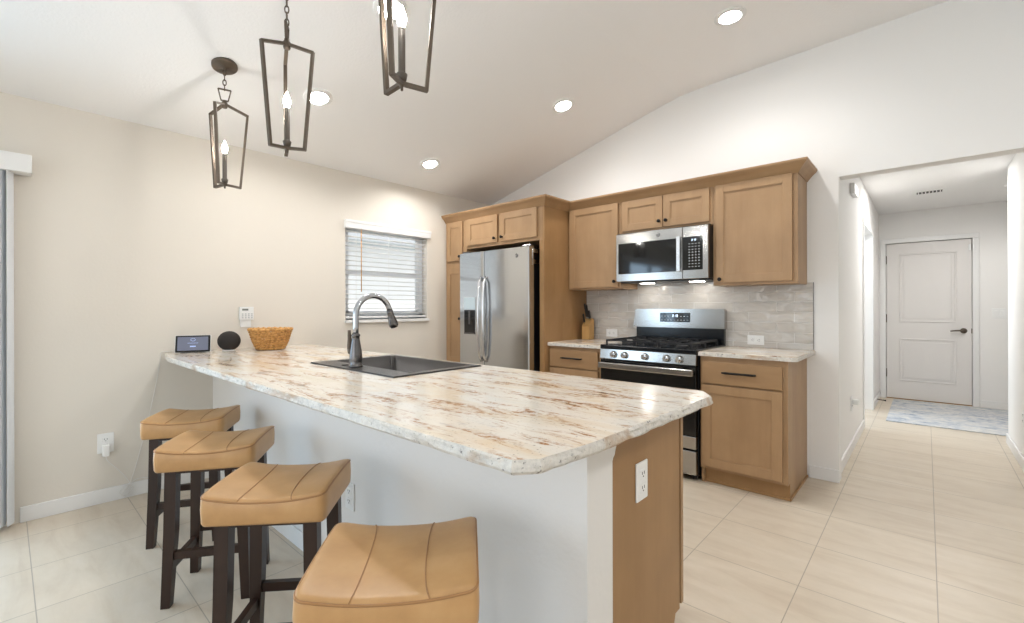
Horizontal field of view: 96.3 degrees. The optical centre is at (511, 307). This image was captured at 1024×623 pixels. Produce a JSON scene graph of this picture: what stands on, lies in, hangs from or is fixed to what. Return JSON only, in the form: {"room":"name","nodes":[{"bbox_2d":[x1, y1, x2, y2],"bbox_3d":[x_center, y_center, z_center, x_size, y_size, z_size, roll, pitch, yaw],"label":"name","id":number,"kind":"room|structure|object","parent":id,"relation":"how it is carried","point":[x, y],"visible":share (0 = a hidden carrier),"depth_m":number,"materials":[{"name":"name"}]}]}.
{"room":"kitchen","nodes":[
{"label":"kitchen","id":0,"kind":"room"},
{"bbox_2d":[0,92,490,525],"bbox_3d":[-2.880,0.013,2.625,0.150,2.422,7.920,0,0,42],"label":"wall","id":1,"kind":"structure","parent":0,"point":[126,245],"depth_m":3.02,"materials":[{"name":"beige paint"}]},
{"bbox_2d":[0,150,31,527],"bbox_3d":[-3.610,0.177,1.619,0.115,2.047,2.648,0,0,42],"label":"vertical blind","id":2,"kind":"object","parent":1,"relation":"attached to","point":[11,163],"visible":1,"depth_m":2.51,"materials":[{"name":"white plastic"}]},
{"bbox_2d":[97,432,113,453],"bbox_3d":[-2.546,0.851,2.873,0.009,0.122,0.080,0,0,42],"label":"wall outlet","id":3,"kind":"object","parent":1,"relation":"attached to","point":[105,438],"visible":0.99,"depth_m":2.87,"materials":[{"name":"white plastic"}]},
{"bbox_2d":[102,437,108,441],"bbox_3d":[-2.545,0.830,2.872,0.004,0.029,0.034,0,0,42],"label":"socket","id":4,"kind":"object","parent":3,"relation":"attached to","point":[104,439],"depth_m":2.87,"materials":[{"name":"grey plastic"}]},
{"bbox_2d":[102,444,109,456],"bbox_3d":[-2.532,0.894,2.858,0.032,0.073,0.034,0,0,42],"label":"charger","id":5,"kind":"object","parent":3,"relation":"attached to","point":[106,447],"visible":1,"depth_m":2.85,"materials":[{"name":"white plastic"}]},
{"bbox_2d":[106,457,147,495],"bbox_3d":[-2.454,1.067,2.945,0.022,0.277,0.238,0,0,39],"label":"cable","id":6,"kind":"object","parent":5,"relation":"hanging from","point":[130,485],"visible":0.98,"depth_m":2.93,"materials":[{"name":"white plastic"}]},
{"bbox_2d":[20,472,208,522],"bbox_3d":[-2.471,1.179,2.952,0.014,0.088,0.950,0,0,42],"label":"baseboard","id":7,"kind":"structure","parent":1,"relation":"attached to","point":[66,504],"depth_m":2.80,"materials":[{"name":"white wood"}]},
{"bbox_2d":[126,350,174,489],"bbox_3d":[-2.362,0.723,3.046,0.307,0.891,0.050,0,0,-38],"label":"power cable","id":8,"kind":"object","parent":1,"relation":"attached to","point":[174,350],"visible":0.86,"depth_m":3.04,"materials":[{"name":"white plastic"}]},
{"bbox_2d":[239,307,253,326],"bbox_3d":[-2.005,0.074,3.463,0.023,0.152,0.098,0,0,42],"label":"alarm keypad","id":9,"kind":"object","parent":1,"relation":"attached to","point":[246,314],"visible":1,"depth_m":3.46,"materials":[{"name":"white plastic"}]},
{"bbox_2d":[345,229,428,322],"bbox_3d":[-1.215,-0.301,4.436,0.163,0.887,0.912,0,0,42],"label":"window","id":10,"kind":"structure","parent":1,"relation":"in","point":[413,303],"depth_m":4.47,"materials":[{"name":"white plastic"}]},
{"bbox_2d":[344,219,430,318],"bbox_3d":[-1.180,-0.338,4.413,0.096,0.880,0.942,0,0,42],"label":"window blind","id":11,"kind":"object","parent":10,"relation":"attached to","point":[350,224],"visible":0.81,"depth_m":4.37,"materials":[{"name":"white plastic"}]},
{"bbox_2d":[213,377,615,622],"bbox_3d":[-0.927,0.778,2.307,3.172,0.884,0.164,0,0,42],"label":"wall","id":12,"kind":"structure","parent":0,"point":[545,540],"depth_m":1.41,"materials":[{"name":"white paint"}]},
{"bbox_2d":[220,471,302,550],"bbox_3d":[-0.985,1.176,2.242,3.172,0.088,0.012,0,0,42],"label":"baseboard","id":13,"kind":"structure","parent":12,"relation":"attached to","point":[292,533],"depth_m":2.38,"materials":[{"name":"white wood"}]},
{"bbox_2d":[345,483,354,511],"bbox_3d":[-0.704,0.819,1.988,0.072,0.117,0.009,0,0,42],"label":"wall outlet","id":14,"kind":"object","parent":12,"relation":"attached to","point":[350,490],"visible":0.94,"depth_m":1.98,"materials":[{"name":"white plastic"}]},
{"bbox_2d":[0,0,947,204],"bbox_3d":[-0.175,-1.597,0.178,7.250,0.811,7.920,0,0,42],"label":"ceiling","id":15,"kind":"structure","parent":0,"point":[499,69],"depth_m":2.95,"materials":[{"name":"white paint"}]},
{"bbox_2d":[209,57,248,188],"bbox_3d":[-1.666,-1.058,2.690,0.218,0.734,0.206,0,0,42],"label":"lantern pendant","id":16,"kind":"object","parent":15,"relation":"hanging from","point":[222,65],"visible":1,"depth_m":2.67,"materials":[{"name":"brown metal"}]},
{"bbox_2d":[259,0,314,156],"bbox_3d":[-1.032,-1.178,2.057,0.216,0.971,0.210,0,0,42],"label":"lantern pendant","id":17,"kind":"object","parent":15,"relation":"hanging from","point":[287,45],"visible":1,"depth_m":2.05,"materials":[{"name":"brown metal"}]},
{"bbox_2d":[303,88,332,105],"bbox_3d":[-1.302,-1.407,3.079,0.179,0.052,0.184,0,0,42],"label":"recessed light","id":18,"kind":"object","parent":15,"relation":"in","point":[319,97],"visible":0.79,"depth_m":3.08,"materials":[{"name":"white plastic"}]},
{"bbox_2d":[373,0,406,21],"bbox_3d":[-0.667,-1.633,2.510,0.179,0.052,0.184,0,0,42],"label":"recessed light","id":19,"kind":"object","parent":15,"relation":"in","point":[396,3],"visible":0.46,"depth_m":2.50,"materials":[{"name":"white plastic"}]},
{"bbox_2d":[378,0,435,95],"bbox_3d":[-0.370,-1.254,1.489,0.198,1.120,0.220,0,0,42],"label":"lantern pendant","id":20,"kind":"object","parent":15,"relation":"hanging from","point":[400,77],"visible":1,"depth_m":1.47,"materials":[{"name":"brown metal"}]},
{"bbox_2d":[420,158,439,168],"bbox_3d":[-0.752,-1.315,4.212,0.179,0.052,0.184,0,0,42],"label":"recessed light","id":21,"kind":"object","parent":15,"relation":"in","point":[431,163],"visible":1,"depth_m":4.20,"materials":[{"name":"white plastic"}]},
{"bbox_2d":[552,98,573,112],"bbox_3d":[0.414,-1.633,3.717,0.179,0.052,0.184,0,0,42],"label":"recessed light","id":22,"kind":"object","parent":15,"relation":"in","point":[562,105],"visible":1,"depth_m":3.71,"materials":[{"name":"white plastic"}]},
{"bbox_2d":[714,6,745,25],"bbox_3d":[1.369,-1.822,2.880,0.184,0.018,0.184,0,0,42],"label":"recessed light","id":23,"kind":"object","parent":15,"relation":"in","point":[732,15],"visible":1,"depth_m":2.87,"materials":[{"name":"white plastic"}]},
{"bbox_2d":[0,397,1023,622],"bbox_3d":[1.187,1.265,1.642,7.200,0.100,11.910,0,0,42],"label":"floor","id":24,"kind":"structure","parent":0,"point":[920,524],"depth_m":2.27,"materials":[{"name":"beige tile"}]},
{"bbox_2d":[140,405,240,549],"bbox_3d":[-1.729,0.894,2.496,0.374,0.654,0.336,0,0,-16],"label":"bar stool","id":25,"kind":"object","parent":24,"relation":"on","point":[167,424],"visible":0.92,"depth_m":2.35,"materials":[{"name":"beige leather"}]},
{"bbox_2d":[153,426,274,609],"bbox_3d":[-1.293,0.893,2.029,0.374,0.654,0.336,0,0,-13],"label":"bar stool","id":26,"kind":"object","parent":24,"relation":"on","point":[195,452],"visible":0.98,"depth_m":1.90,"materials":[{"name":"brown leather"}]},
{"bbox_2d":[200,459,350,622],"bbox_3d":[-0.775,0.892,1.558,0.374,0.654,0.336,0,0,-5],"label":"bar stool","id":27,"kind":"object","parent":24,"relation":"on","point":[257,496],"visible":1,"depth_m":1.44,"materials":[{"name":"brown leather"}]},
{"bbox_2d":[292,517,479,622],"bbox_3d":[-0.266,0.891,1.079,0.374,0.654,0.336,0,0,-5],"label":"bar stool","id":28,"kind":"object","parent":24,"relation":"on","point":[360,573],"visible":1,"depth_m":0.98,"materials":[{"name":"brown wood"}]},
{"bbox_2d":[446,221,481,361],"bbox_3d":[-0.371,0.159,5.042,0.328,2.118,0.726,0,0,42],"label":"pantry cabinet","id":29,"kind":"object","parent":24,"relation":"on","point":[456,243],"visible":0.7,"depth_m":4.82,"materials":[{"name":"brown wood"}]},
{"bbox_2d":[460,244,539,370],"bbox_3d":[0.044,0.332,4.553,0.909,1.772,0.820,0,0,42],"label":"refrigerator","id":30,"kind":"object","parent":24,"relation":"on","point":[500,288],"visible":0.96,"depth_m":4.21,"materials":[{"name":"silver metal"}]},
{"bbox_2d":[540,206,586,372],"bbox_3d":[0.492,0.158,4.293,0.052,2.118,0.680,0,0,42],"label":"end panel","id":31,"kind":"object","parent":24,"relation":"on","point":[561,308],"visible":0.46,"depth_m":4.16,"materials":[{"name":"brown wood"}]},
{"bbox_2d":[550,346,601,378],"bbox_3d":[0.719,0.777,4.098,0.538,0.877,0.667,0,0,42],"label":"base cabinet","id":32,"kind":"object","parent":24,"relation":"on","point":[575,361],"visible":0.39,"depth_m":3.87,"materials":[{"name":"brown wood"}]},
{"bbox_2d":[548,339,616,348],"bbox_3d":[0.728,0.323,4.111,0.538,0.030,0.637,0,0,42],"label":"countertop","id":33,"kind":"structure","parent":32,"relation":"on","point":[581,343],"depth_m":3.99,"materials":[{"name":"beige stone"}]},
{"bbox_2d":[582,318,593,339],"bbox_3d":[0.729,0.207,4.396,0.076,0.199,0.115,0,0,35],"label":"knife block","id":34,"kind":"object","parent":33,"relation":"on","point":[588,327],"visible":0.97,"depth_m":4.36,"materials":[{"name":"brown wood"}]},
{"bbox_2d":[612,417,682,622],"bbox_3d":[0.107,0.776,1.773,0.922,0.883,0.500,0,0,42],"label":"base cabinet","id":35,"kind":"object","parent":24,"relation":"on","point":[647,533],"visible":0.16,"depth_m":1.45,"materials":[{"name":"brown wood"}]},
{"bbox_2d":[165,344,712,474],"bbox_3d":[-0.823,0.320,2.337,3.284,0.030,1.037,0,0,42],"label":"countertop","id":36,"kind":"structure","parent":35,"relation":"on","point":[511,421],"depth_m":1.47,"materials":[{"name":"beige stone"}]},
{"bbox_2d":[174,335,210,352],"bbox_3d":[-2.167,0.249,3.123,0.204,0.116,0.085,0,0,-27],"label":"smart display","id":37,"kind":"object","parent":36,"relation":"on","point":[186,343],"visible":1,"depth_m":3.10,"materials":[{"name":"black"}]},
{"bbox_2d":[217,331,240,350],"bbox_3d":[-1.986,0.238,3.219,0.142,0.139,0.142,0,0,42],"label":"smart speaker","id":38,"kind":"object","parent":36,"relation":"on","point":[228,340],"visible":1,"depth_m":3.17},
{"bbox_2d":[247,327,292,349],"bbox_3d":[-1.754,0.227,3.333,0.296,0.158,0.296,0,0,-43],"label":"wicker basket","id":39,"kind":"object","parent":36,"relation":"on","point":[269,338],"visible":1,"depth_m":3.24,"materials":[{"name":"orange wicker"}]},
{"bbox_2d":[347,293,397,367],"bbox_3d":[-0.715,0.113,2.374,0.079,0.370,0.278,0,0,42],"label":"kitchen faucet","id":40,"kind":"object","parent":36,"relation":"on","point":[354,350],"visible":1,"depth_m":2.29,"materials":[{"name":"grey metal"}]},
{"bbox_2d":[311,355,480,377],"bbox_3d":[-0.628,0.402,2.426,0.798,0.214,0.527,0,0,42],"label":"sink","id":41,"kind":"object","parent":36,"relation":"in","point":[390,366],"visible":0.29,"depth_m":2.55,"materials":[{"name":"grey metal"}]},
{"bbox_2d":[636,459,647,502],"bbox_3d":[0.397,0.530,1.400,0.009,0.117,0.072,0,0,42],"label":"wall outlet","id":42,"kind":"object","parent":35,"relation":"attached to","point":[641,467],"visible":1,"depth_m":1.39,"materials":[{"name":"white plastic"}]},
{"bbox_2d":[640,468,644,479],"bbox_3d":[0.399,0.508,1.399,0.004,0.029,0.034,0,0,42],"label":"socket","id":43,"kind":"object","parent":42,"relation":"attached to","point":[642,470],"depth_m":1.39,"materials":[{"name":"grey plastic"}]},
{"bbox_2d":[640,482,645,493],"bbox_3d":[0.399,0.551,1.399,0.004,0.029,0.034,0,0,42],"label":"socket","id":44,"kind":"object","parent":42,"relation":"attached to","point":[642,484],"depth_m":1.40,"materials":[{"name":"grey plastic"}]},
{"bbox_2d":[598,309,726,478],"bbox_3d":[1.187,0.616,3.639,0.775,1.199,0.700,0,0,42],"label":"gas range","id":45,"kind":"object","parent":24,"relation":"on","point":[665,348],"visible":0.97,"depth_m":3.50,"materials":[{"name":"silver metal"}]},
{"bbox_2d":[600,341,725,354],"bbox_3d":[1.203,0.312,3.658,0.763,0.035,0.635,0,0,42],"label":"cooktop","id":46,"kind":"object","parent":45,"relation":"in","point":[618,347],"depth_m":3.45,"materials":[{"name":"black metal"}]},
{"bbox_2d":[701,356,807,501],"bbox_3d":[1.698,0.775,3.214,0.541,0.877,0.667,0,0,42],"label":"base cabinet","id":47,"kind":"object","parent":24,"relation":"on","point":[754,429],"visible":0.99,"depth_m":3.00,"materials":[{"name":"brown wood"}]},
{"bbox_2d":[698,346,815,361],"bbox_3d":[1.720,0.321,3.214,0.590,0.030,0.637,0,0,42],"label":"countertop","id":48,"kind":"structure","parent":47,"relation":"on","point":[741,352],"depth_m":3.09,"materials":[{"name":"beige stone"}]},
{"bbox_2d":[886,399,1007,435],"bbox_3d":[4.861,1.202,5.082,1.040,0.010,1.520,0,0,42],"label":"rug","id":49,"kind":"object","parent":24,"relation":"on","point":[947,416],"visible":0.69,"depth_m":5.01,"materials":[{"name":"white fabric"}]},
{"bbox_2d":[492,0,1023,479],"bbox_3d":[2.458,-0.343,3.052,7.200,3.110,0.129,0,0,42],"label":"wall","id":50,"kind":"structure","parent":0,"point":[942,83],"depth_m":3.22,"materials":[{"name":"white paint"}]},
{"bbox_2d":[466,206,541,250],"bbox_3d":[0.113,-0.748,4.603,0.979,0.306,0.726,0,0,42],"label":"upper cabinet","id":51,"kind":"object","parent":50,"relation":"attached to","point":[518,228],"visible":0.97,"depth_m":4.33,"materials":[{"name":"brown wood"}]},
{"bbox_2d":[441,157,816,223],"bbox_3d":[0.651,-0.932,3.977,3.327,0.080,0.473,0,0,34],"label":"crown molding","id":52,"kind":"structure","parent":51,"relation":"attached to","point":[806,169],"depth_m":3.71,"materials":[{"name":"brown wood"}]},
{"bbox_2d":[569,203,637,290],"bbox_3d":[0.821,-0.531,4.213,0.540,0.743,0.356,0,0,42],"label":"upper cabinet","id":53,"kind":"object","parent":50,"relation":"attached to","point":[593,231],"visible":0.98,"depth_m":4.11,"materials":[{"name":"brown wood"}]},
{"bbox_2d":[606,329,616,336],"bbox_3d":[0.941,0.243,4.330,0.117,0.072,0.009,0,0,42],"label":"wall outlet","id":54,"kind":"object","parent":50,"relation":"attached to","point":[609,332],"visible":1,"depth_m":4.33,"materials":[{"name":"white plastic"}]},
{"bbox_2d":[621,187,712,233],"bbox_3d":[1.305,-0.762,3.776,0.760,0.283,0.356,0,0,42],"label":"upper cabinet","id":55,"kind":"object","parent":50,"relation":"attached to","point":[693,207],"visible":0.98,"depth_m":3.63,"materials":[{"name":"brown wood"}]},
{"bbox_2d":[616,223,712,283],"bbox_3d":[1.276,-0.409,3.743,0.756,0.416,0.425,0,0,42],"label":"microwave","id":56,"kind":"object","parent":55,"relation":"attached to","point":[684,254],"visible":0.99,"depth_m":3.58,"materials":[{"name":"silver metal"}]},
{"bbox_2d":[747,335,763,344],"bbox_3d":[1.860,0.252,3.500,0.117,0.072,0.009,0,0,42],"label":"wall outlet","id":57,"kind":"object","parent":50,"relation":"attached to","point":[751,339],"visible":1,"depth_m":3.50,"materials":[{"name":"white plastic"}]},
{"bbox_2d":[713,173,806,286],"bbox_3d":[1.791,-0.533,3.336,0.546,0.743,0.356,0,0,42],"label":"upper cabinet","id":58,"kind":"object","parent":50,"relation":"attached to","point":[760,224],"visible":0.99,"depth_m":3.20,"materials":[{"name":"brown wood"}]},
{"bbox_2d":[813,282,813,349],"bbox_3d":[2.142,0.064,3.256,0.004,0.480,0.011,0,0,42],"label":"trim","id":59,"kind":"structure","parent":50,"relation":"attached to","point":[813,282],"depth_m":3.25,"materials":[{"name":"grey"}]},
{"bbox_2d":[809,465,839,482],"bbox_3d":[2.188,1.169,3.214,0.179,0.088,0.014,0,0,42],"label":"baseboard","id":60,"kind":"structure","parent":50,"relation":"attached to","point":[827,474],"depth_m":3.21,"materials":[{"name":"white wood"}]},
{"bbox_2d":[841,177,878,455],"bbox_3d":[3.584,-0.015,4.742,0.144,2.450,3.891,0,0,42],"label":"wall","id":61,"kind":"structure","parent":0,"point":[853,210],"depth_m":4.13,"materials":[{"name":"white paint"}]},
{"bbox_2d":[842,420,864,471],"bbox_3d":[2.914,1.167,3.916,0.013,0.088,1.800,0,0,42],"label":"baseboard","id":62,"kind":"structure","parent":61,"relation":"attached to","point":[850,448],"depth_m":3.82,"materials":[{"name":"white wood"}]},
{"bbox_2d":[850,182,857,197],"bbox_3d":[2.901,-0.989,3.890,0.034,0.090,0.230,0,0,42],"label":"door chime","id":63,"kind":"object","parent":61,"relation":"attached to","point":[853,188],"visible":1,"depth_m":3.81,"materials":[{"name":"white plastic"}]},
{"bbox_2d":[862,217,873,419],"bbox_3d":[3.883,0.154,4.992,0.012,2.110,1.140,0,0,42],"label":"trim","id":64,"kind":"structure","parent":61,"relation":"attached to","point":[865,223],"depth_m":4.66,"materials":[{"name":"white wood"}]},
{"bbox_2d":[874,391,879,407],"bbox_3d":[4.613,1.163,5.797,0.013,0.088,0.950,0,0,42],"label":"baseboard","id":65,"kind":"structure","parent":61,"relation":"attached to","point":[878,394],"depth_m":5.68,"materials":[{"name":"white wood"}]},
{"bbox_3d":[2.858,0.811,3.858,0.009,0.117,0.072,0,0,42],"label":"wall outlet","id":66,"kind":"object","parent":61,"relation":"attached to","visible":0},
{"bbox_2d":[852,399,858,404],"bbox_3d":[2.878,0.794,3.839,0.045,0.045,0.046,0,0,42],"label":"night light","id":67,"kind":"object","parent":66,"relation":"attached to","point":[854,401],"visible":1,"depth_m":3.83,"materials":[{"name":"white plastic"}]},
{"bbox_2d":[860,154,1014,213],"bbox_3d":[3.836,-1.291,4.580,5.400,0.100,3.990,0,0,42],"label":"ceiling","id":68,"kind":"structure","parent":0,"point":[978,181],"depth_m":4.72,"materials":[{"name":"white paint"}]},
{"bbox_2d":[912,188,946,195],"bbox_3d":[4.486,-1.236,4.930,0.275,0.012,0.180,0,0,42],"label":"ceiling vent","id":69,"kind":"object","parent":68,"relation":"in","point":[941,189],"visible":1,"depth_m":4.91,"materials":[{"name":"white metal"}]},
{"bbox_2d":[879,201,1007,402],"bbox_3d":[5.126,-0.019,6.079,5.300,2.450,0.160,0,0,42],"label":"wall","id":70,"kind":"structure","parent":0,"point":[990,220],"depth_m":5.48,"materials":[{"name":"white paint"}]},
{"bbox_2d":[886,239,971,405],"bbox_3d":[5.281,0.186,5.832,0.825,2.037,0.104,0,0,42],"label":"door","id":71,"kind":"structure","parent":70,"relation":"in","point":[929,284],"depth_m":5.82,"materials":[{"name":"white wood"}]},
{"bbox_2d":[880,232,979,406],"bbox_3d":[5.309,0.153,5.863,0.931,2.105,0.116,0,0,42],"label":"trim","id":72,"kind":"structure","parent":70,"relation":"attached to","point":[974,236],"depth_m":5.62,"materials":[{"name":"white wood"}]},
{"bbox_2d":[980,400,1007,409],"bbox_3d":[6.332,1.160,4.875,1.900,0.088,0.013,0,0,42],"label":"baseboard","id":73,"kind":"structure","parent":70,"relation":"attached to","point":[983,404],"depth_m":5.43,"materials":[{"name":"white wood"}]},
{"bbox_2d":[992,308,1006,318],"bbox_3d":[5.744,0.075,5.406,0.120,0.120,0.010,0,0,42],"label":"light switch","id":74,"kind":"object","parent":70,"relation":"attached to","point":[997,313],"visible":1,"depth_m":5.40,"materials":[{"name":"white plastic"}]},
{"bbox_2d":[1008,152,1023,456],"bbox_3d":[3.781,-0.016,3.292,0.120,2.450,2.000,0,0,42],"label":"wall","id":75,"kind":"structure","parent":0,"point":[1016,166],"depth_m":3.70,"materials":[{"name":"white paint"}]},
{"bbox_2d":[1006,433,1023,471],"bbox_3d":[3.734,1.165,3.337,0.013,0.088,2.000,0,0,42],"label":"baseboard","id":76,"kind":"structure","parent":75,"relation":"attached to","point":[1020,459],"depth_m":3.65,"materials":[{"name":"white wood"}]},
{"bbox_2d":[1022,410,1023,425],"bbox_3d":[3.795,0.824,3.403,0.009,0.117,0.072,0,0,42],"label":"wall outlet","id":77,"kind":"object","parent":75,"relation":"attached to","point":[1022,410],"visible":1,"depth_m":3.40,"materials":[{"name":"white"}]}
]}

